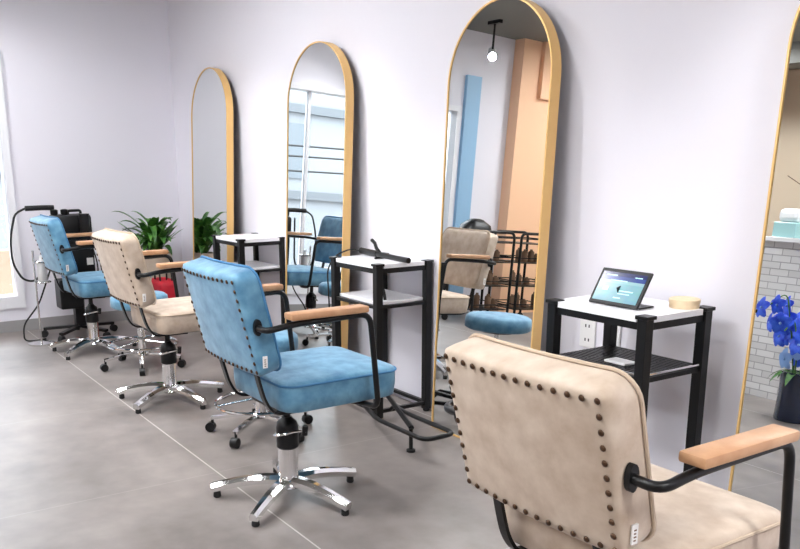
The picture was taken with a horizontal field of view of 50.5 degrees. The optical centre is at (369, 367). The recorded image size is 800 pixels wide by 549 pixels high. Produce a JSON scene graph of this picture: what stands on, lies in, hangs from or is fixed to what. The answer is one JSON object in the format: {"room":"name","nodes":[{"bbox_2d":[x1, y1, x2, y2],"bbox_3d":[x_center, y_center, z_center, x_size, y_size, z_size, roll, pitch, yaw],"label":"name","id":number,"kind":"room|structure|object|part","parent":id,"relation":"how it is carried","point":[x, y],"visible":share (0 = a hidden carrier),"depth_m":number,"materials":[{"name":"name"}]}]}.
{"room":"salon","nodes":[
{"label":"salon","id":0,"kind":"room"},
{"bbox_2d":[0,0,184,321],"bbox_3d":[-4.101,-1.410,5.354,5.940,2.750,0.150,-9,16,-32],"label":"wall","id":1,"kind":"structure","parent":0,"point":[87,84],"depth_m":6.46,"materials":[{"name":"white paint"}]},
{"bbox_2d":[0,60,25,309],"bbox_3d":[-3.438,-1.248,5.810,1.850,1.850,0.150,-9,16,-32],"label":"window","id":2,"kind":"structure","parent":1,"relation":"in","point":[16,300],"depth_m":6.29,"materials":[{"name":"white"}]},
{"bbox_2d":[0,310,131,332],"bbox_3d":[-2.877,-0.288,6.338,3.150,0.085,0.014,-9,16,-32],"label":"baseboard","id":3,"kind":"structure","parent":1,"relation":"attached to","point":[32,324],"depth_m":6.58,"materials":[{"name":"grey paint"}]},
{"bbox_2d":[0,319,519,548],"bbox_3d":[-1.494,0.909,1.796,6.340,0.100,9.800,-9,16,-32],"label":"floor","id":4,"kind":"structure","parent":0,"point":[80,469],"depth_m":3.58,"materials":[{"name":"grey tile"}]},
{"bbox_2d":[28,251,54,346],"bbox_3d":[-2.324,-0.488,5.932,0.180,0.660,0.180,3,14,12],"label":"stand","id":5,"kind":"object","parent":4,"relation":"on","point":[39,343],"visible":0.76,"depth_m":5.94,"materials":[{"name":"silver metal"}]},
{"bbox_3d":[-2.325,-0.497,5.929,0.014,0.640,0.013,-9,16,-32],"label":"post","id":6,"kind":"part","parent":5,"relation":"part of","materials":[{"name":"silver metal"}]},
{"bbox_2d":[36,256,47,281],"bbox_3d":[-2.285,-0.691,5.909,0.066,0.175,0.066,-9,16,-32],"label":"bottle","id":7,"kind":"object","parent":5,"relation":"hanging from","point":[41,270],"visible":0.82,"depth_m":5.89,"materials":[{"name":"white plastic"}]},
{"bbox_2d":[42,209,117,340],"bbox_3d":[-2.137,-0.690,6.184,0.550,0.929,0.544,-9,16,-32],"label":"trolley","id":8,"kind":"object","parent":4,"relation":"on","point":[84,258],"visible":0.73,"depth_m":6.08,"materials":[{"name":"black plastic"}]},
{"bbox_2d":[10,205,53,281],"bbox_3d":[-2.358,-0.869,5.948,0.317,0.532,0.040,-8,16,-29],"label":"iron","id":9,"kind":"object","parent":8,"relation":"hanging from","point":[34,207],"visible":0.66,"depth_m":5.89,"materials":[{"name":"black plastic"}]},
{"bbox_2d":[23,271,50,341],"bbox_3d":[-2.359,-0.503,6.074,0.284,0.622,0.056,-9,16,-32],"label":"power cable","id":10,"kind":"object","parent":8,"relation":"hanging from","point":[31,314],"visible":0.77,"depth_m":6.08,"materials":[{"name":"black rubber"}]},
{"bbox_3d":[-2.224,-1.096,5.975,0.051,0.040,0.052,-9,16,-32],"label":"knob","id":11,"kind":"part","parent":8,"relation":"part of","materials":[{"name":"black plastic"}]},
{"bbox_3d":[-2.263,-0.300,6.244,0.261,0.035,0.035,-2,14,-8],"label":"leg","id":12,"kind":"part","parent":8,"relation":"part of","materials":[{"name":"black metal"}]},
{"bbox_3d":[-2.166,-1.106,6.012,0.051,0.040,0.052,-9,16,-32],"label":"knob","id":13,"kind":"part","parent":8,"relation":"part of","materials":[{"name":"black plastic"}]},
{"bbox_3d":[-2.161,-0.275,6.138,0.035,0.035,0.261,2,14,12],"label":"leg","id":14,"kind":"part","parent":8,"relation":"part of","materials":[{"name":"black metal"}]},
{"bbox_3d":[-2.119,-1.115,6.078,0.110,0.045,0.020,-9,16,-32],"label":"carry handle","id":15,"kind":"part","parent":8,"relation":"part of","materials":[{"name":"black plastic"}]},
{"bbox_2d":[79,213,98,270],"bbox_3d":[-1.987,-0.797,6.008,0.125,0.581,0.071,13,19,43],"label":"hair dryer","id":16,"kind":"object","parent":8,"relation":"hanging from","point":[84,220],"visible":0.7,"depth_m":5.95,"materials":[{"name":"black plastic"}]},
{"bbox_3d":[-1.940,-0.678,6.021,0.040,0.342,0.015,5,15,23],"label":"cord","id":17,"kind":"part","parent":16,"relation":"part of","materials":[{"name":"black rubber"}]},
{"bbox_3d":[-2.020,-0.291,6.202,0.261,0.035,0.035,7,16,28],"label":"leg","id":18,"kind":"part","parent":8,"relation":"part of","materials":[{"name":"black metal"}]},
{"bbox_3d":[-2.040,-0.327,6.349,0.261,0.035,0.035,-13,19,-42],"label":"leg","id":19,"kind":"part","parent":8,"relation":"part of","materials":[{"name":"black metal"}]},
{"bbox_2d":[29,214,150,359],"bbox_3d":[-1.849,-0.564,5.679,0.670,0.921,0.688,-10,17,-33],"label":"salon chair","id":20,"kind":"object","parent":4,"relation":"on","point":[50,235],"visible":0.83,"depth_m":5.48,"materials":[{"name":"blue fabric"}]},
{"bbox_3d":[-2.051,-0.792,5.480,0.171,0.364,0.484,-10,17,-33],"label":"backrest","id":21,"kind":"part","parent":20,"relation":"part of","materials":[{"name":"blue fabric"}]},
{"bbox_3d":[-2.035,-0.169,5.763,0.270,0.071,0.052,0,14,1],"label":"leg","id":22,"kind":"part","parent":20,"relation":"part of","materials":[{"name":"silver metal"}]},
{"bbox_3d":[-1.925,-0.132,5.607,0.052,0.071,0.270,4,15,19],"label":"leg","id":23,"kind":"part","parent":20,"relation":"part of","materials":[{"name":"silver metal"}]},
{"bbox_3d":[-1.777,-0.580,5.726,0.482,0.126,0.472,-10,17,-33],"label":"seat","id":24,"kind":"part","parent":20,"relation":"part of","materials":[{"name":"blue fabric"}]},
{"bbox_3d":[-1.739,-0.147,5.661,0.270,0.071,0.052,10,17,36],"label":"leg","id":25,"kind":"part","parent":20,"relation":"part of","materials":[{"name":"silver metal"}]},
{"bbox_3d":[-1.735,-0.193,5.849,0.270,0.071,0.052,-10,17,-33],"label":"leg","id":26,"kind":"part","parent":20,"relation":"part of","materials":[{"name":"silver metal"}]},
{"bbox_2d":[100,290,185,375],"bbox_3d":[-1.435,-0.234,5.265,0.501,0.470,0.520,-9,16,-32],"label":"stool","id":27,"kind":"object","parent":4,"relation":"on","point":[142,351],"visible":0.67,"depth_m":5.23,"materials":[{"name":"silver metal"}]},
{"bbox_3d":[-1.530,-0.067,5.246,0.221,0.034,0.028,-8,16,-29],"label":"leg","id":28,"kind":"part","parent":27,"relation":"part of","materials":[{"name":"silver metal"}]},
{"bbox_3d":[-1.420,-0.420,5.228,0.350,0.091,0.350,-9,16,-32],"label":"seat","id":29,"kind":"part","parent":27,"relation":"part of","materials":[{"name":"blue fabric"}]},
{"bbox_3d":[-1.389,-0.054,5.186,0.028,0.034,0.221,-3,14,-12],"label":"leg","id":30,"kind":"part","parent":27,"relation":"part of","materials":[{"name":"silver metal"}]},
{"bbox_3d":[-1.288,-0.082,5.298,0.221,0.034,0.028,1,14,5],"label":"leg","id":31,"kind":"part","parent":27,"relation":"part of","materials":[{"name":"silver metal"}]},
{"bbox_2d":[113,211,180,279],"bbox_3d":[-1.681,-0.776,6.612,0.525,0.887,0.483,-9,16,-32],"label":"potted plant","id":32,"kind":"object","parent":4,"relation":"on","point":[155,234],"visible":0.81,"depth_m":6.51,"materials":[{"name":"green plant"}]},
{"bbox_3d":[-1.672,-0.624,6.677,0.256,0.560,0.256,-9,16,-32],"label":"pot","id":33,"kind":"part","parent":32,"relation":"part of","materials":[{"name":"beige ceramic"}]},
{"bbox_2d":[91,228,223,413],"bbox_3d":[-1.051,-0.279,4.492,0.670,0.921,0.688,-10,17,-33],"label":"salon chair","id":34,"kind":"object","parent":4,"relation":"on","point":[120,254],"visible":0.88,"depth_m":4.31,"materials":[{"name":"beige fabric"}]},
{"bbox_3d":[-1.253,-0.507,4.293,0.171,0.364,0.484,-10,17,-33],"label":"backrest","id":35,"kind":"part","parent":34,"relation":"part of","materials":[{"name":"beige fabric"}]},
{"bbox_3d":[-1.118,-0.453,4.093,0.028,0.056,0.013,-10,17,-33],"label":"mounting plate","id":36,"kind":"part","parent":34,"relation":"part of","materials":[{"name":"black metal"}]},
{"bbox_3d":[-1.236,0.112,4.588,0.270,0.071,0.052,1,14,6],"label":"leg","id":37,"kind":"part","parent":34,"relation":"part of","materials":[{"name":"silver metal"}]},
{"bbox_3d":[-1.138,0.151,4.426,0.052,0.071,0.270,6,15,23],"label":"leg","id":38,"kind":"part","parent":34,"relation":"part of","materials":[{"name":"silver metal"}]},
{"bbox_3d":[-0.979,-0.295,4.540,0.482,0.126,0.472,-10,17,-33],"label":"seat","id":39,"kind":"part","parent":34,"relation":"part of","materials":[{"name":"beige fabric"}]},
{"bbox_3d":[-1.070,-0.077,4.488,0.160,0.054,0.054,9,17,34],"label":"pump lever","id":40,"kind":"part","parent":34,"relation":"part of","materials":[{"name":"silver metal"}]},
{"bbox_3d":[-1.000,-0.093,4.460,0.024,0.038,0.025,-10,17,-33],"label":"knob","id":41,"kind":"part","parent":34,"relation":"part of","materials":[{"name":"black plastic"}]},
{"bbox_3d":[-0.949,0.140,4.465,0.270,0.071,0.052,12,18,40],"label":"leg","id":42,"kind":"part","parent":34,"relation":"part of","materials":[{"name":"silver metal"}]},
{"bbox_3d":[-0.930,0.095,4.652,0.270,0.071,0.052,-8,16,-29],"label":"leg","id":43,"kind":"part","parent":34,"relation":"part of","materials":[{"name":"silver metal"}]},
{"bbox_2d":[151,270,175,297],"bbox_3d":[-1.534,-0.498,6.358,0.170,0.467,0.290,-9,16,-32],"label":"bag","id":44,"kind":"object","parent":4,"relation":"on","point":[164,284],"visible":0.35,"depth_m":6.24,"materials":[{"name":"fabric"}]},
{"bbox_2d":[191,67,233,261],"bbox_3d":[-1.116,-1.176,6.124,0.177,1.884,0.641,-9,16,-32],"label":"arched mirror","id":45,"kind":"object","parent":4,"relation":"on","point":[212,145],"visible":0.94,"depth_m":5.98,"materials":[{"name":"gold metal"}]},
{"bbox_2d":[211,233,285,323],"bbox_3d":[-0.792,-0.491,5.663,0.341,0.773,0.441,-9,16,-32],"label":"side table","id":46,"kind":"object","parent":4,"relation":"on","point":[257,240],"visible":0.52,"depth_m":5.50,"materials":[{"name":"black metal"}]},
{"bbox_3d":[-1.022,-0.510,5.746,0.036,0.749,0.036,-9,16,-32],"label":"leg","id":47,"kind":"part","parent":46,"relation":"part of","materials":[{"name":"black metal"}]},
{"bbox_2d":[227,234,253,236],"bbox_3d":[-0.851,-0.876,5.620,0.130,0.004,0.160,-9,16,-32],"label":"paper sheet","id":48,"kind":"object","parent":46,"relation":"on","point":[236,235],"visible":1,"depth_m":5.60,"materials":[{"name":"white paper"}]},
{"bbox_3d":[-0.808,-0.433,5.425,0.036,0.749,0.036,-9,16,-32],"label":"leg","id":49,"kind":"part","parent":46,"relation":"part of","materials":[{"name":"black metal"}]},
{"bbox_3d":[-0.794,-0.832,5.579,0.311,0.024,0.411,-9,16,-32],"label":"rail","id":50,"kind":"part","parent":46,"relation":"part of","materials":[{"name":"black metal"}]},
{"bbox_2d":[230,261,279,269],"bbox_3d":[-0.793,-0.677,5.617,0.269,0.016,0.369,-9,16,-32],"label":"shelf","id":51,"kind":"object","parent":46,"relation":"attached to","point":[256,265],"depth_m":5.55,"materials":[{"name":"white stone"}]},
{"bbox_3d":[-0.776,-0.549,5.900,0.036,0.749,0.036,-9,16,-32],"label":"leg","id":52,"kind":"part","parent":46,"relation":"part of","materials":[{"name":"black metal"}]},
{"bbox_3d":[-0.793,-0.662,5.621,0.311,0.016,0.411,-9,16,-32],"label":"shelf rail","id":53,"kind":"part","parent":46,"relation":"part of","materials":[{"name":"black metal"}]},
{"bbox_3d":[-0.562,-0.472,5.579,0.036,0.749,0.036,-9,16,-32],"label":"leg","id":54,"kind":"part","parent":46,"relation":"part of","materials":[{"name":"black metal"}]},
{"bbox_2d":[205,330,312,448],"bbox_3d":[-0.495,0.066,3.974,0.497,0.487,0.521,-9,16,-32],"label":"stool","id":55,"kind":"object","parent":4,"relation":"on","point":[259,411],"visible":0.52,"depth_m":3.90,"materials":[{"name":"silver metal"}]},
{"bbox_3d":[-0.641,0.228,4.013,0.221,0.034,0.028,1,14,4],"label":"leg","id":56,"kind":"part","parent":55,"relation":"part of","materials":[{"name":"silver metal"}]},
{"bbox_3d":[-0.559,0.258,3.886,0.028,0.034,0.221,5,15,21],"label":"leg","id":57,"kind":"part","parent":55,"relation":"part of","materials":[{"name":"silver metal"}]},
{"bbox_3d":[-0.411,0.249,3.922,0.221,0.034,0.028,11,18,39],"label":"leg","id":58,"kind":"part","parent":55,"relation":"part of","materials":[{"name":"silver metal"}]},
{"bbox_3d":[-0.513,-0.124,3.917,0.370,0.091,0.370,-9,16,-32],"label":"seat","id":59,"kind":"part","parent":55,"relation":"part of","materials":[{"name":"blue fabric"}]},
{"bbox_2d":[181,255,396,526],"bbox_3d":[-0.285,0.045,3.147,0.670,0.921,0.688,-9,16,-32],"label":"salon chair","id":60,"kind":"object","parent":4,"relation":"on","point":[228,299],"visible":1,"depth_m":2.98,"materials":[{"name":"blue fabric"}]},
{"bbox_3d":[-0.492,-0.185,2.954,0.171,0.364,0.484,-9,16,-32],"label":"backrest","id":61,"kind":"part","parent":60,"relation":"part of","materials":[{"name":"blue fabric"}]},
{"bbox_3d":[-0.471,0.439,3.233,0.270,0.071,0.052,0,14,2],"label":"leg","id":62,"kind":"part","parent":60,"relation":"part of","materials":[{"name":"silver metal"}]},
{"bbox_3d":[-0.363,-0.130,2.750,0.028,0.056,0.013,-9,16,-32],"label":"mounting plate","id":63,"kind":"part","parent":60,"relation":"part of","materials":[{"name":"black metal"}]},
{"bbox_3d":[-0.292,0.114,3.159,0.220,0.024,0.220,-9,16,-32],"label":"seat plate","id":64,"kind":"part","parent":60,"relation":"part of","materials":[{"name":"black metal"}]},
{"bbox_3d":[-0.363,0.476,3.077,0.052,0.071,0.270,5,15,19],"label":"leg","id":65,"kind":"part","parent":60,"relation":"part of","materials":[{"name":"silver metal"}]},
{"bbox_3d":[-0.352,0.402,3.381,0.052,0.071,0.270,-4,14,-15],"label":"leg","id":66,"kind":"part","parent":60,"relation":"part of","materials":[{"name":"silver metal"}]},
{"bbox_3d":[-0.305,0.246,3.143,0.160,0.054,0.054,10,17,36],"label":"pump lever","id":67,"kind":"part","parent":60,"relation":"part of","materials":[{"name":"silver metal"}]},
{"bbox_3d":[-0.236,0.231,3.113,0.024,0.038,0.025,-9,16,-32],"label":"knob","id":68,"kind":"part","parent":60,"relation":"part of","materials":[{"name":"black plastic"}]},
{"bbox_3d":[-0.211,0.029,3.192,0.482,0.126,0.472,-9,16,-32],"label":"seat","id":69,"kind":"part","parent":60,"relation":"part of","materials":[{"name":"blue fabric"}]},
{"bbox_3d":[-0.177,0.462,3.128,0.270,0.071,0.052,10,17,37],"label":"leg","id":70,"kind":"part","parent":60,"relation":"part of","materials":[{"name":"silver metal"}]},
{"bbox_3d":[-0.169,0.416,3.314,0.271,0.071,0.052,-9,16,-32],"label":"leg","id":71,"kind":"part","parent":60,"relation":"part of","materials":[{"name":"silver metal"}]},
{"bbox_2d":[285,41,353,349],"bbox_3d":[-0.283,-0.876,4.874,0.177,1.884,0.641,-10,16,-33],"label":"arched mirror","id":72,"kind":"object","parent":4,"relation":"on","point":[320,99],"visible":0.94,"depth_m":4.78,"materials":[{"name":"gold metal"}]},
{"bbox_2d":[329,252,453,452],"bbox_3d":[0.161,-0.104,4.055,0.436,0.773,1.137,-5,15,-19],"label":"side table","id":73,"kind":"object","parent":4,"relation":"on","point":[380,268],"visible":0.82,"depth_m":4.19,"materials":[{"name":"black metal"}]},
{"bbox_3d":[-0.171,-0.193,4.427,0.036,0.749,0.036,-9,16,-32],"label":"leg","id":74,"kind":"part","parent":73,"relation":"part of","materials":[{"name":"black metal"}]},
{"bbox_2d":[327,239,410,306],"bbox_3d":[0.007,-0.437,4.237,0.220,0.397,0.519,-9,16,-32],"label":"iron","id":75,"kind":"object","parent":73,"relation":"on","point":[377,254],"visible":0.94,"depth_m":4.26,"materials":[{"name":"black plastic"}]},
{"bbox_3d":[-0.131,-0.452,4.438,0.205,0.332,0.033,-10,17,-33],"label":"cord","id":76,"kind":"part","parent":75,"relation":"part of","materials":[{"name":"black rubber"}]},
{"bbox_3d":[-0.001,-0.593,4.355,0.036,0.034,0.203,-7,15,-24],"label":"handle","id":77,"kind":"part","parent":75,"relation":"part of","materials":[{"name":"black plastic"}]},
{"bbox_3d":[0.032,-0.612,4.273,0.021,0.074,0.088,-8,16,-28],"label":"clamp lever","id":78,"kind":"part","parent":75,"relation":"part of","materials":[{"name":"black plastic"}]},
{"bbox_3d":[0.043,-0.116,4.106,0.036,0.749,0.036,-9,16,-32],"label":"leg","id":79,"kind":"part","parent":73,"relation":"part of","materials":[{"name":"black metal"}]},
{"bbox_3d":[0.056,-0.515,4.260,0.311,0.024,0.411,-9,16,-32],"label":"rail","id":80,"kind":"part","parent":73,"relation":"part of","materials":[{"name":"black metal"}]},
{"bbox_3d":[0.057,-0.345,4.302,0.311,0.016,0.411,-9,16,-32],"label":"shelf rail","id":81,"kind":"part","parent":73,"relation":"part of","materials":[{"name":"black metal"}]},
{"bbox_2d":[340,289,422,304],"bbox_3d":[0.057,-0.361,4.298,0.269,0.016,0.369,-9,16,-32],"label":"shelf","id":82,"kind":"object","parent":73,"relation":"attached to","point":[393,297],"depth_m":4.23,"materials":[{"name":"white stone"}]},
{"bbox_2d":[383,287,386,299],"bbox_3d":[0.050,-0.367,4.134,0.016,0.067,0.112,-9,16,-32],"label":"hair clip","id":83,"kind":"object","parent":73,"relation":"on","point":[384,292],"visible":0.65,"depth_m":4.09,"materials":[{"name":"black plastic"}]},
{"bbox_3d":[0.075,-0.233,4.581,0.036,0.749,0.036,-9,16,-32],"label":"leg","id":84,"kind":"part","parent":73,"relation":"part of","materials":[{"name":"black metal"}]},
{"bbox_3d":[0.061,0.159,4.425,0.311,0.018,0.411,-9,16,-32],"label":"rail","id":85,"kind":"part","parent":73,"relation":"part of","materials":[{"name":"black metal"}]},
{"bbox_3d":[0.288,-0.156,4.260,0.036,0.749,0.036,-9,16,-32],"label":"leg","id":86,"kind":"part","parent":73,"relation":"part of","materials":[{"name":"black metal"}]},
{"bbox_2d":[431,0,561,437],"bbox_3d":[0.539,-0.580,3.640,0.177,1.884,0.641,-9,16,-32],"label":"arched mirror","id":87,"kind":"object","parent":4,"relation":"on","point":[504,77],"visible":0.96,"depth_m":3.53,"materials":[{"name":"gold metal"}]},
{"bbox_2d":[443,333,799,548],"bbox_3d":[0.557,0.355,1.939,0.670,0.880,0.688,-9,16,-32],"label":"salon chair","id":88,"kind":"object","parent":4,"relation":"on","point":[559,445],"visible":1,"depth_m":1.68,"materials":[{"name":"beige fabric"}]},
{"bbox_3d":[0.350,0.146,1.751,0.171,0.364,0.484,-9,16,-32],"label":"backrest","id":89,"kind":"part","parent":88,"relation":"part of","materials":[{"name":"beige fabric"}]},
{"bbox_3d":[0.479,0.201,1.547,0.028,0.056,0.013,-9,16,-32],"label":"mounting plate","id":90,"kind":"part","parent":88,"relation":"part of","materials":[{"name":"black metal"}]},
{"bbox_3d":[0.631,0.360,1.990,0.482,0.126,0.472,-9,16,-32],"label":"seat","id":91,"kind":"part","parent":88,"relation":"part of","materials":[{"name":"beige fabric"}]},
{"bbox_2d":[545,295,715,479],"bbox_3d":[0.883,0.155,2.975,0.341,0.773,0.441,-9,16,-32],"label":"side table","id":92,"kind":"object","parent":4,"relation":"on","point":[648,367],"visible":0.5,"depth_m":2.83,"materials":[{"name":"black metal"}]},
{"bbox_3d":[0.653,0.136,3.058,0.036,0.749,0.036,-9,16,-32],"label":"leg","id":93,"kind":"part","parent":92,"relation":"part of","materials":[{"name":"black metal"}]},
{"bbox_3d":[0.899,0.097,3.212,0.036,0.749,0.036,-9,16,-32],"label":"leg","id":94,"kind":"part","parent":92,"relation":"part of","materials":[{"name":"black metal"}]},
{"bbox_2d":[604,357,634,365],"bbox_3d":[0.851,-0.021,2.872,0.060,0.009,0.090,-9,16,-32],"label":"folded cloth","id":95,"kind":"object","parent":92,"relation":"on","point":[615,360],"visible":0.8,"depth_m":2.86,"materials":[{"name":"white fabric"}]},
{"bbox_2d":[589,267,653,309],"bbox_3d":[0.850,-0.266,2.840,0.099,0.119,0.208,-9,16,-32],"label":"tablet","id":96,"kind":"object","parent":92,"relation":"on","point":[621,288],"visible":1,"depth_m":2.82,"materials":[{"name":"black plastic"}]},
{"bbox_2d":[560,345,693,375],"bbox_3d":[0.882,-0.027,2.930,0.281,0.006,0.373,-9,16,-32],"label":"shelf","id":97,"kind":"object","parent":92,"relation":"attached to","point":[597,355],"depth_m":2.94,"materials":[{"name":"black metal"}]},
{"bbox_3d":[0.881,-0.186,2.892,0.311,0.024,0.411,-9,16,-32],"label":"rail","id":98,"kind":"part","parent":92,"relation":"part of","materials":[{"name":"black metal"}]},
{"bbox_3d":[0.882,-0.016,2.933,0.311,0.016,0.411,-9,16,-32],"label":"shelf rail","id":99,"kind":"part","parent":92,"relation":"part of","materials":[{"name":"black metal"}]},
{"bbox_3d":[0.867,0.213,2.737,0.036,0.749,0.036,-9,16,-32],"label":"leg","id":100,"kind":"part","parent":92,"relation":"part of","materials":[{"name":"black metal"}]},
{"bbox_2d":[669,296,700,309],"bbox_3d":[1.045,-0.215,2.808,0.100,0.031,0.100,-9,16,-32],"label":"wooden box","id":101,"kind":"object","parent":92,"relation":"on","point":[676,302],"visible":1,"depth_m":2.77,"materials":[{"name":"brown wood"}]},
{"bbox_3d":[1.044,-0.223,2.806,0.100,0.015,0.100,-9,16,-32],"label":"lid","id":102,"kind":"part","parent":101,"relation":"part of","materials":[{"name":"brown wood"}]},
{"bbox_3d":[1.113,0.173,2.892,0.036,0.749,0.036,-9,16,-32],"label":"leg","id":103,"kind":"part","parent":92,"relation":"part of","materials":[{"name":"black metal"}]},
{"bbox_2d":[728,5,799,548],"bbox_3d":[1.398,-0.270,2.352,0.178,1.884,0.641,-9,16,-32],"label":"arched mirror","id":104,"kind":"object","parent":4,"relation":"on","point":[770,391],"visible":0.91,"depth_m":2.56,"materials":[{"name":"gold metal"}]},
{"bbox_2d":[167,0,799,489],"bbox_3d":[1.051,-0.885,3.062,0.150,2.750,9.800,-9,16,-32],"label":"wall","id":105,"kind":"structure","parent":0,"point":[668,113],"depth_m":3.27,"materials":[{"name":"white paint"}]},
{"bbox_2d":[579,319,596,347],"bbox_3d":[0.873,-0.140,3.386,0.009,0.120,0.080,-9,16,-32],"label":"wall socket","id":106,"kind":"object","parent":105,"relation":"attached to","point":[587,327],"visible":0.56,"depth_m":3.38,"materials":[{"name":"white plastic"}]},
{"bbox_2d":[616,326,620,346],"bbox_3d":[0.942,-0.120,3.283,0.008,0.160,0.080,-9,16,-32],"label":"switch plate","id":107,"kind":"object","parent":105,"relation":"attached to","point":[618,341],"visible":0.04,"depth_m":3.25,"materials":[{"name":"white plastic"}]},
{"label":"outside","id":108,"kind":"structure","parent":0,"visible":0},
{"bbox_3d":[-12.770,-3.048,19.556,60.000,0.100,33.000,-9,16,-32],"label":"pavement","id":109,"kind":"object","parent":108,"visible":0},
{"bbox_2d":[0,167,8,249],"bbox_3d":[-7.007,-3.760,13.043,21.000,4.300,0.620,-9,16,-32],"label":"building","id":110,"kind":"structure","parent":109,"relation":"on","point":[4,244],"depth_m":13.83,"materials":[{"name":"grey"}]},
{"bbox_2d":[0,249,13,294],"bbox_3d":[-3.043,-0.708,7.085,0.650,0.550,0.050,-9,16,-32],"label":"panel","id":111,"kind":"object","parent":109,"relation":"on","point":[6,281],"visible":0.12,"depth_m":7.05,"materials":[{"name":"beige"}]}
]}

